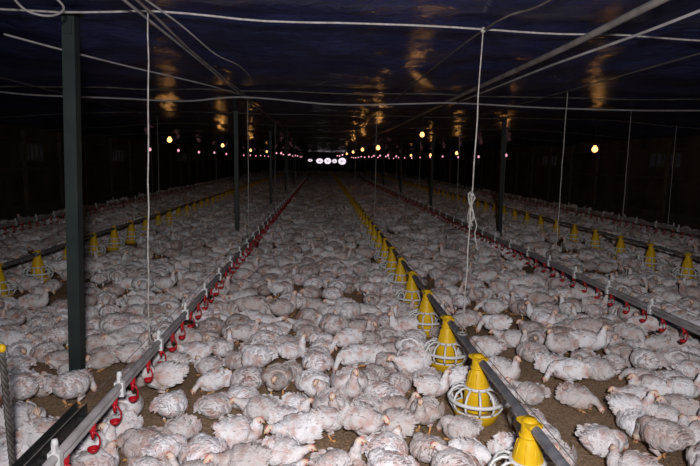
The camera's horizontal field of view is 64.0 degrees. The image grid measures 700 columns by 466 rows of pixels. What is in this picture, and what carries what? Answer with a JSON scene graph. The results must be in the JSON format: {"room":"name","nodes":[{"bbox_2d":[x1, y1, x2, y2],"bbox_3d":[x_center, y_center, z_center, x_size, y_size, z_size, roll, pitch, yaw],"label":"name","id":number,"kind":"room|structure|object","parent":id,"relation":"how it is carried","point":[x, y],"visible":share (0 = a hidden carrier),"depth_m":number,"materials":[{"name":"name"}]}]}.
{"room":"farm building","nodes":[
{"label":"farm building","id":0,"kind":"room"},
{"bbox_2d":[0,125,263,207],"bbox_3d":[-9.344,-4.400,35.316,0.040,2.800,76.000,1,7,-3],"label":"wall","id":1,"kind":"structure","parent":0,"point":[44,185],"depth_m":18.86,"materials":[{"name":"black"}]},
{"bbox_2d":[18,142,44,161],"bbox_3d":[-8.329,-2.119,14.662,0.063,0.490,1.260,1,7,-3],"label":"window","id":2,"kind":"structure","parent":1,"relation":"in","point":[35,151],"depth_m":14.77,"materials":[{"name":"black glass"}]},
{"bbox_2d":[108,148,124,161],"bbox_3d":[-8.623,-2.855,20.660,0.063,0.490,1.560,1,7,-3],"label":"window","id":3,"kind":"structure","parent":1,"relation":"in","point":[118,154],"depth_m":20.81,"materials":[{"name":"black glass"}]},
{"bbox_2d":[0,168,264,220],"bbox_3d":[-9.306,-3.279,35.465,0.030,0.440,75.900,1,7,-3],"label":"baseboard","id":4,"kind":"structure","parent":1,"relation":"attached to","point":[15,209],"depth_m":18.62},
{"bbox_2d":[0,129,264,218],"bbox_3d":[-9.257,-4.211,35.345,0.090,2.360,75.800,1,7,-3],"label":"trim","id":5,"kind":"structure","parent":1,"relation":"attached to","point":[22,138],"depth_m":19.92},
{"bbox_2d":[177,152,186,160],"bbox_3d":[-9.097,-4.122,30.316,0.063,0.490,2.060,1,7,-3],"label":"window","id":6,"kind":"structure","parent":1,"relation":"in","point":[183,154],"depth_m":30.51,"materials":[{"name":"black glass"}]},
{"bbox_2d":[264,152,392,171],"bbox_3d":[-2.749,-9.285,73.369,16.900,2.850,0.100,1,7,-3],"label":"wall","id":7,"kind":"structure","parent":0,"point":[278,160],"depth_m":73.32,"materials":[{"name":"black"}]},
{"bbox_2d":[0,0,699,154],"bbox_3d":[-0.886,-5.485,35.588,16.940,0.371,76.000,1,7,-3],"label":"ceiling","id":8,"kind":"structure","parent":0,"point":[331,58],"depth_m":5.89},
{"bbox_2d":[0,131,274,233],"bbox_3d":[-7.716,-4.455,35.994,0.070,2.257,68.800,1,7,-3],"label":"nipple drinker line","id":9,"kind":"structure","parent":8,"relation":"hanging from","point":[15,223],"depth_m":15.02,"materials":[{"name":"grey plastic"}]},
{"bbox_2d":[0,121,292,297],"bbox_3d":[-5.481,-4.326,35.515,0.385,2.618,70.000,1,7,-3],"label":"pet feeder","id":10,"kind":"object","parent":8,"relation":"hanging from","point":[38,269],"visible":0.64,"depth_m":10.03,"materials":[{"name":"metal"}]},
{"bbox_2d":[11,12,312,465],"bbox_3d":[-2.905,-4.467,36.128,0.192,2.396,69.000,1,7,-3],"label":"nipple drinker line","id":11,"kind":"structure","parent":8,"relation":"hanging from","point":[45,451],"depth_m":3.20,"materials":[{"name":"grey plastic"}]},
{"bbox_2d":[64,454,70,465],"bbox_3d":[-1.280,1.075,2.522,0.058,0.148,0.058,6,9,32],"label":"cup","id":12,"kind":"object","parent":11,"relation":"on","point":[66,456],"depth_m":2.51,"materials":[{"name":"red plastic"}]},
{"bbox_2d":[87,423,100,453],"bbox_3d":[-1.295,1.036,2.819,0.058,0.148,0.058,3,8,17],"label":"cup","id":13,"kind":"object","parent":11,"relation":"on","point":[92,449],"depth_m":2.81,"materials":[{"name":"red plastic"}]},
{"bbox_2d":[109,398,121,425],"bbox_3d":[-1.309,0.997,3.116,0.058,0.148,0.058,3,8,13],"label":"cup","id":14,"kind":"object","parent":11,"relation":"on","point":[114,401],"depth_m":3.11,"materials":[{"name":"red plastic"}]},
{"bbox_2d":[128,377,138,402],"bbox_3d":[-1.324,0.958,3.413,0.058,0.148,0.058,-6,10,-42],"label":"cup","id":15,"kind":"object","parent":11,"relation":"on","point":[132,380],"depth_m":3.40,"materials":[{"name":"red plastic"}]},
{"bbox_2d":[144,360,152,382],"bbox_3d":[-1.338,0.919,3.710,0.058,0.148,0.058,-4,9,-33],"label":"cup","id":16,"kind":"object","parent":11,"relation":"on","point":[148,362],"depth_m":3.70,"materials":[{"name":"red plastic"}]},
{"bbox_2d":[157,349,165,363],"bbox_3d":[-1.353,0.880,4.007,0.058,0.148,0.058,4,8,21],"label":"cup","id":17,"kind":"object","parent":11,"relation":"on","point":[160,350],"depth_m":4.00,"materials":[{"name":"red plastic"}]},
{"bbox_2d":[168,332,176,351],"bbox_3d":[-1.367,0.841,4.304,0.058,0.148,0.058,4,8,24],"label":"cup","id":18,"kind":"object","parent":11,"relation":"on","point":[172,349],"depth_m":4.30,"materials":[{"name":"red plastic"}]},
{"bbox_2d":[178,321,185,339],"bbox_3d":[-1.382,0.802,4.602,0.058,0.148,0.058,-1,8,-17],"label":"cup","id":19,"kind":"object","parent":11,"relation":"on","point":[181,337],"depth_m":4.59,"materials":[{"name":"red plastic"}]},
{"bbox_2d":[187,312,194,327],"bbox_3d":[-1.397,0.763,4.899,0.058,0.148,0.058,5,8,29],"label":"cup","id":20,"kind":"object","parent":11,"relation":"on","point":[190,313],"depth_m":4.89,"materials":[{"name":"red plastic"}]},
{"bbox_2d":[195,303,201,318],"bbox_3d":[-1.411,0.724,5.196,0.058,0.148,0.058,-6,10,-44],"label":"cup","id":21,"kind":"object","parent":11,"relation":"on","point":[198,304],"depth_m":5.19,"materials":[{"name":"red plastic"}]},
{"bbox_2d":[202,295,207,309],"bbox_3d":[-1.426,0.685,5.493,0.058,0.148,0.058,-5,9,-36],"label":"cup","id":22,"kind":"object","parent":11,"relation":"on","point":[204,308],"depth_m":5.49,"materials":[{"name":"red plastic"}]},
{"bbox_2d":[208,288,213,302],"bbox_3d":[-1.440,0.646,5.790,0.058,0.148,0.058,-6,10,-42],"label":"cup","id":23,"kind":"object","parent":11,"relation":"on","point":[210,300],"depth_m":5.78,"materials":[{"name":"red plastic"}]},
{"bbox_2d":[214,282,218,295],"bbox_3d":[-1.455,0.607,6.087,0.058,0.148,0.058,-3,8,-25],"label":"cup","id":24,"kind":"object","parent":11,"relation":"on","point":[216,283],"depth_m":6.07,"materials":[{"name":"red plastic"}]},
{"bbox_2d":[149,137,268,156],"bbox_3d":[-8.801,-6.449,44.818,0.110,0.548,47.410,1,7,-3],"label":"hanging light bulbs","id":25,"kind":"object","parent":8,"relation":"hanging from","point":[178,150],"visible":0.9,"depth_m":25.66,"materials":[{"name":"glass"}]},
{"bbox_2d":[167,129,288,155],"bbox_3d":[-5.551,-5.594,37.365,0.120,0.584,48.120,1,7,-3],"label":"hanging light bulbs","id":26,"kind":"object","parent":8,"relation":"hanging from","point":[169,139],"visible":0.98,"depth_m":20.80,"materials":[{"name":"yellow glass"}]},
{"bbox_2d":[0,8,699,154],"bbox_3d":[-1.202,-5.571,36.414,16.253,0.304,67.129,1,7,-3],"label":"wires","id":27,"kind":"object","parent":8,"relation":"hanging from","point":[4,9],"visible":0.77,"depth_m":7.88,"materials":[{"name":"fabric"}]},
{"bbox_2d":[0,0,699,110],"bbox_3d":[0.737,-1.526,5.546,14.001,0.238,5.314,1,7,-3],"label":"power cable","id":28,"kind":"object","parent":8,"relation":"attached to","point":[16,1],"visible":0.98,"depth_m":5.99,"materials":[{"name":"grey plastic"}]},
{"bbox_2d":[0,0,699,152],"bbox_3d":[-2.036,-5.428,34.530,6.758,0.048,70.000,1,7,-3],"label":"cables","id":29,"kind":"object","parent":8,"relation":"attached to","point":[139,2],"visible":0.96,"depth_m":5.16,"materials":[{"name":"metal"}]},
{"bbox_2d":[337,117,423,156],"bbox_3d":[-0.102,-5.216,35.269,0.120,0.622,52.898,1,7,-3],"label":"hanging light bulbs","id":30,"kind":"object","parent":8,"relation":"hanging from","point":[422,130],"visible":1,"depth_m":16.32,"materials":[{"name":"glass"}]},
{"bbox_2d":[393,147,506,158],"bbox_3d":[5.688,-6.323,45.394,0.110,0.604,43.110,1,7,-3],"label":"hanging light bulbs","id":31,"kind":"object","parent":8,"relation":"hanging from","point":[506,147],"visible":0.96,"depth_m":32.60,"materials":[{"name":"pink glass"}]},
{"bbox_2d":[329,27,577,465],"bbox_3d":[-0.728,-4.283,35.755,0.385,2.618,70.002,1,7,-3],"label":"pet feeder","id":32,"kind":"object","parent":8,"relation":"hanging from","point":[527,451],"visible":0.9,"depth_m":3.92,"materials":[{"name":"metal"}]},
{"bbox_2d":[371,123,597,157],"bbox_3d":[3.700,-5.337,36.943,0.120,0.696,51.920,1,7,-3],"label":"hanging light bulbs","id":33,"kind":"object","parent":8,"relation":"hanging from","point":[594,148],"visible":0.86,"depth_m":11.30,"materials":[{"name":"glass"}]},
{"bbox_2d":[337,0,669,152],"bbox_3d":[0.138,-5.403,34.639,0.101,0.088,70.000,1,7,-3],"label":"conduit","id":34,"kind":"object","parent":8,"relation":"attached to","point":[651,4],"visible":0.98,"depth_m":4.16,"materials":[{"name":"grey metal"}]},
{"bbox_2d":[346,91,699,342],"bbox_3d":[1.264,-4.442,36.436,0.070,2.396,68.800,1,7,-3],"label":"nipple drinker line","id":35,"kind":"structure","parent":8,"relation":"hanging from","point":[650,308],"depth_m":7.00,"materials":[{"name":"grey plastic"}]},
{"bbox_2d":[582,281,586,292],"bbox_3d":[2.720,0.620,6.495,0.058,0.148,0.058,4,8,24],"label":"cup","id":36,"kind":"object","parent":35,"relation":"on","point":[584,291],"depth_m":6.49,"materials":[{"name":"red plastic"}]},
{"bbox_2d":[594,288,599,298],"bbox_3d":[2.735,0.659,6.198,0.058,0.148,0.058,-4,9,-34],"label":"cup","id":37,"kind":"object","parent":35,"relation":"on","point":[596,297],"depth_m":6.19,"materials":[{"name":"red plastic"}]},
{"bbox_2d":[608,294,614,305],"bbox_3d":[2.749,0.698,5.901,0.058,0.148,0.058,-1,8,-17],"label":"cup","id":38,"kind":"object","parent":35,"relation":"on","point":[610,304],"depth_m":5.89,"materials":[{"name":"red plastic"}]},
{"bbox_2d":[623,301,629,313],"bbox_3d":[2.764,0.737,5.604,0.058,0.148,0.058,-3,8,-28],"label":"cup","id":39,"kind":"object","parent":35,"relation":"on","point":[626,302],"depth_m":5.60,"materials":[{"name":"red plastic"}]},
{"bbox_2d":[639,307,646,322],"bbox_3d":[2.778,0.776,5.307,0.058,0.148,0.058,-2,8,-21],"label":"cup","id":40,"kind":"object","parent":35,"relation":"on","point":[642,308],"depth_m":5.30,"materials":[{"name":"red plastic"}]},
{"bbox_2d":[658,317,666,331],"bbox_3d":[2.793,0.815,5.010,0.058,0.148,0.058,-4,9,-36],"label":"cup","id":41,"kind":"object","parent":35,"relation":"on","point":[662,318],"depth_m":5.00,"materials":[{"name":"red plastic"}]},
{"bbox_2d":[679,328,687,342],"bbox_3d":[2.807,0.854,4.713,0.058,0.148,0.058,7,10,41],"label":"cup","id":42,"kind":"object","parent":35,"relation":"on","point":[681,340],"depth_m":4.71,"materials":[{"name":"red plastic"}]},
{"bbox_2d":[364,117,699,279],"bbox_3d":[3.477,-4.244,35.965,0.385,2.618,70.000,1,7,-3],"label":"pet feeder","id":43,"kind":"object","parent":8,"relation":"hanging from","point":[650,260],"visible":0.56,"depth_m":10.84,"materials":[{"name":"metal"}]},
{"bbox_2d":[0,200,699,465],"bbox_3d":[-0.926,-2.972,35.916,16.900,0.030,76.000,1,7,-3],"label":"floor","id":44,"kind":"structure","parent":0,"point":[566,418],"depth_m":4.00,"materials":[{"name":"brown soil"}]},
{"bbox_2d":[0,344,15,465],"bbox_3d":[-1.627,0.928,2.688,0.060,0.820,0.060,8,10,42],"label":"cable","id":45,"kind":"object","parent":44,"relation":"on","point":[5,386],"visible":0.97,"depth_m":2.66,"materials":[{"name":"metal"}]},
{"bbox_2d":[55,9,84,371],"bbox_3d":[-1.942,-0.171,3.942,0.150,2.660,0.150,2,7,-3],"label":"steel post","id":46,"kind":"object","parent":44,"relation":"on","point":[70,31],"visible":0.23,"depth_m":3.89,"materials":[{"name":"grey metal"}]},
{"bbox_2d":[232,111,239,230],"bbox_3d":[-2.359,-1.185,11.664,0.150,2.660,0.150,0,7,-3],"label":"steel post","id":47,"kind":"object","parent":44,"relation":"on","point":[236,131],"visible":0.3,"depth_m":11.61,"materials":[{"name":"grey metal"}]},
{"bbox_2d":[269,130,271,203],"bbox_3d":[-2.743,-2.199,19.389,0.150,2.660,0.150,0,7,-3],"label":"steel post","id":48,"kind":"object","parent":44,"relation":"on","point":[270,131],"visible":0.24,"depth_m":19.32,"materials":[{"name":"grey metal"}]},
{"bbox_2d":[292,143,293,183],"bbox_3d":[-3.502,-4.226,34.838,0.150,2.660,0.150,0,7,-3],"label":"steel post","id":49,"kind":"object","parent":44,"relation":"on","point":[292,143],"visible":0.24,"depth_m":34.77,"materials":[{"name":"black metal"}]},
{"bbox_2d":[298,146,299,178],"bbox_3d":[-3.869,-5.239,42.563,0.150,2.660,0.150,1,7,-3],"label":"steel post","id":50,"kind":"object","parent":44,"relation":"on","point":[298,146],"visible":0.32,"depth_m":42.56,"materials":[{"name":"black metal"}]},
{"bbox_2d":[0,170,699,465],"bbox_3d":[-0.979,-3.336,37.321,16.655,0.343,71.552,1,7,-3],"label":"flock","id":51,"kind":"object","parent":44,"relation":"on","point":[380,335],"visible":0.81,"depth_m":5.18,"materials":[{"name":"white"}]},
{"bbox_2d":[372,148,373,179],"bbox_3d":[1.764,-5.204,42.975,0.150,2.660,0.150,1,7,-3],"label":"steel post","id":52,"kind":"object","parent":44,"relation":"on","point":[373,148],"visible":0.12,"depth_m":42.95,"materials":[{"name":"black metal"}]},
{"bbox_2d":[400,141,402,192],"bbox_3d":[2.513,-3.177,27.525,0.150,2.660,0.150,0,7,-3],"label":"steel post","id":53,"kind":"object","parent":44,"relation":"on","point":[401,141],"visible":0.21,"depth_m":27.48,"materials":[{"name":"black metal"}]},
{"bbox_2d":[430,135,434,205],"bbox_3d":[2.901,-2.164,19.801,0.150,2.660,0.150,1,7,-3],"label":"steel post","id":54,"kind":"object","parent":44,"relation":"on","point":[433,136],"visible":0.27,"depth_m":19.75,"materials":[{"name":"black metal"}]},
{"bbox_2d":[497,117,507,235],"bbox_3d":[3.270,-1.150,12.076,0.150,2.660,0.150,0,7,-3],"label":"steel post","id":55,"kind":"object","parent":44,"relation":"on","point":[504,121],"visible":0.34,"depth_m":12.02,"materials":[{"name":"grey metal"}]},
{"bbox_2d":[382,125,699,241],"bbox_3d":[5.567,-4.357,36.659,0.070,2.304,68.800,1,7,-3],"label":"nipple drinker line","id":56,"kind":"structure","parent":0,"point":[576,209],"depth_m":14.72,"materials":[{"name":"grey plastic"}]},
{"bbox_2d":[393,136,699,216],"bbox_3d":[7.534,-4.245,36.164,0.040,2.800,76.000,1,7,-3],"label":"wall","id":57,"kind":"structure","parent":0,"point":[645,193],"depth_m":18.68,"materials":[{"name":"black"}]},
{"bbox_2d":[470,157,479,165],"bbox_3d":[7.639,-4.357,34.135,0.063,0.490,2.060,1,7,-3],"label":"window","id":58,"kind":"structure","parent":57,"relation":"in","point":[477,160],"depth_m":33.77,"materials":[{"name":"black glass"}]},
{"bbox_2d":[392,141,699,226],"bbox_3d":[7.441,-4.058,36.184,0.090,2.360,75.800,1,7,-3],"label":"trim","id":59,"kind":"structure","parent":57,"relation":"attached to","point":[668,149],"depth_m":20.69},
{"bbox_2d":[392,170,699,230],"bbox_3d":[7.462,-3.126,36.307,0.030,0.440,75.900,1,7,-3],"label":"nipple drinker line","id":60,"kind":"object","parent":57,"relation":"attached to","point":[692,219],"depth_m":18.14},
{"bbox_2d":[541,155,557,165],"bbox_3d":[8.186,-2.970,22.984,0.063,0.440,1.560,1,7,-3],"label":"window","id":61,"kind":"structure","parent":57,"relation":"in","point":[545,158],"depth_m":23.12,"materials":[{"name":"black glass"}]},
{"bbox_2d":[648,152,682,168],"bbox_3d":[8.568,-1.970,15.207,0.063,0.440,1.460,1,7,-3],"label":"window","id":62,"kind":"structure","parent":57,"relation":"in","point":[657,159],"depth_m":15.32,"materials":[{"name":"black glass"}]}
]}

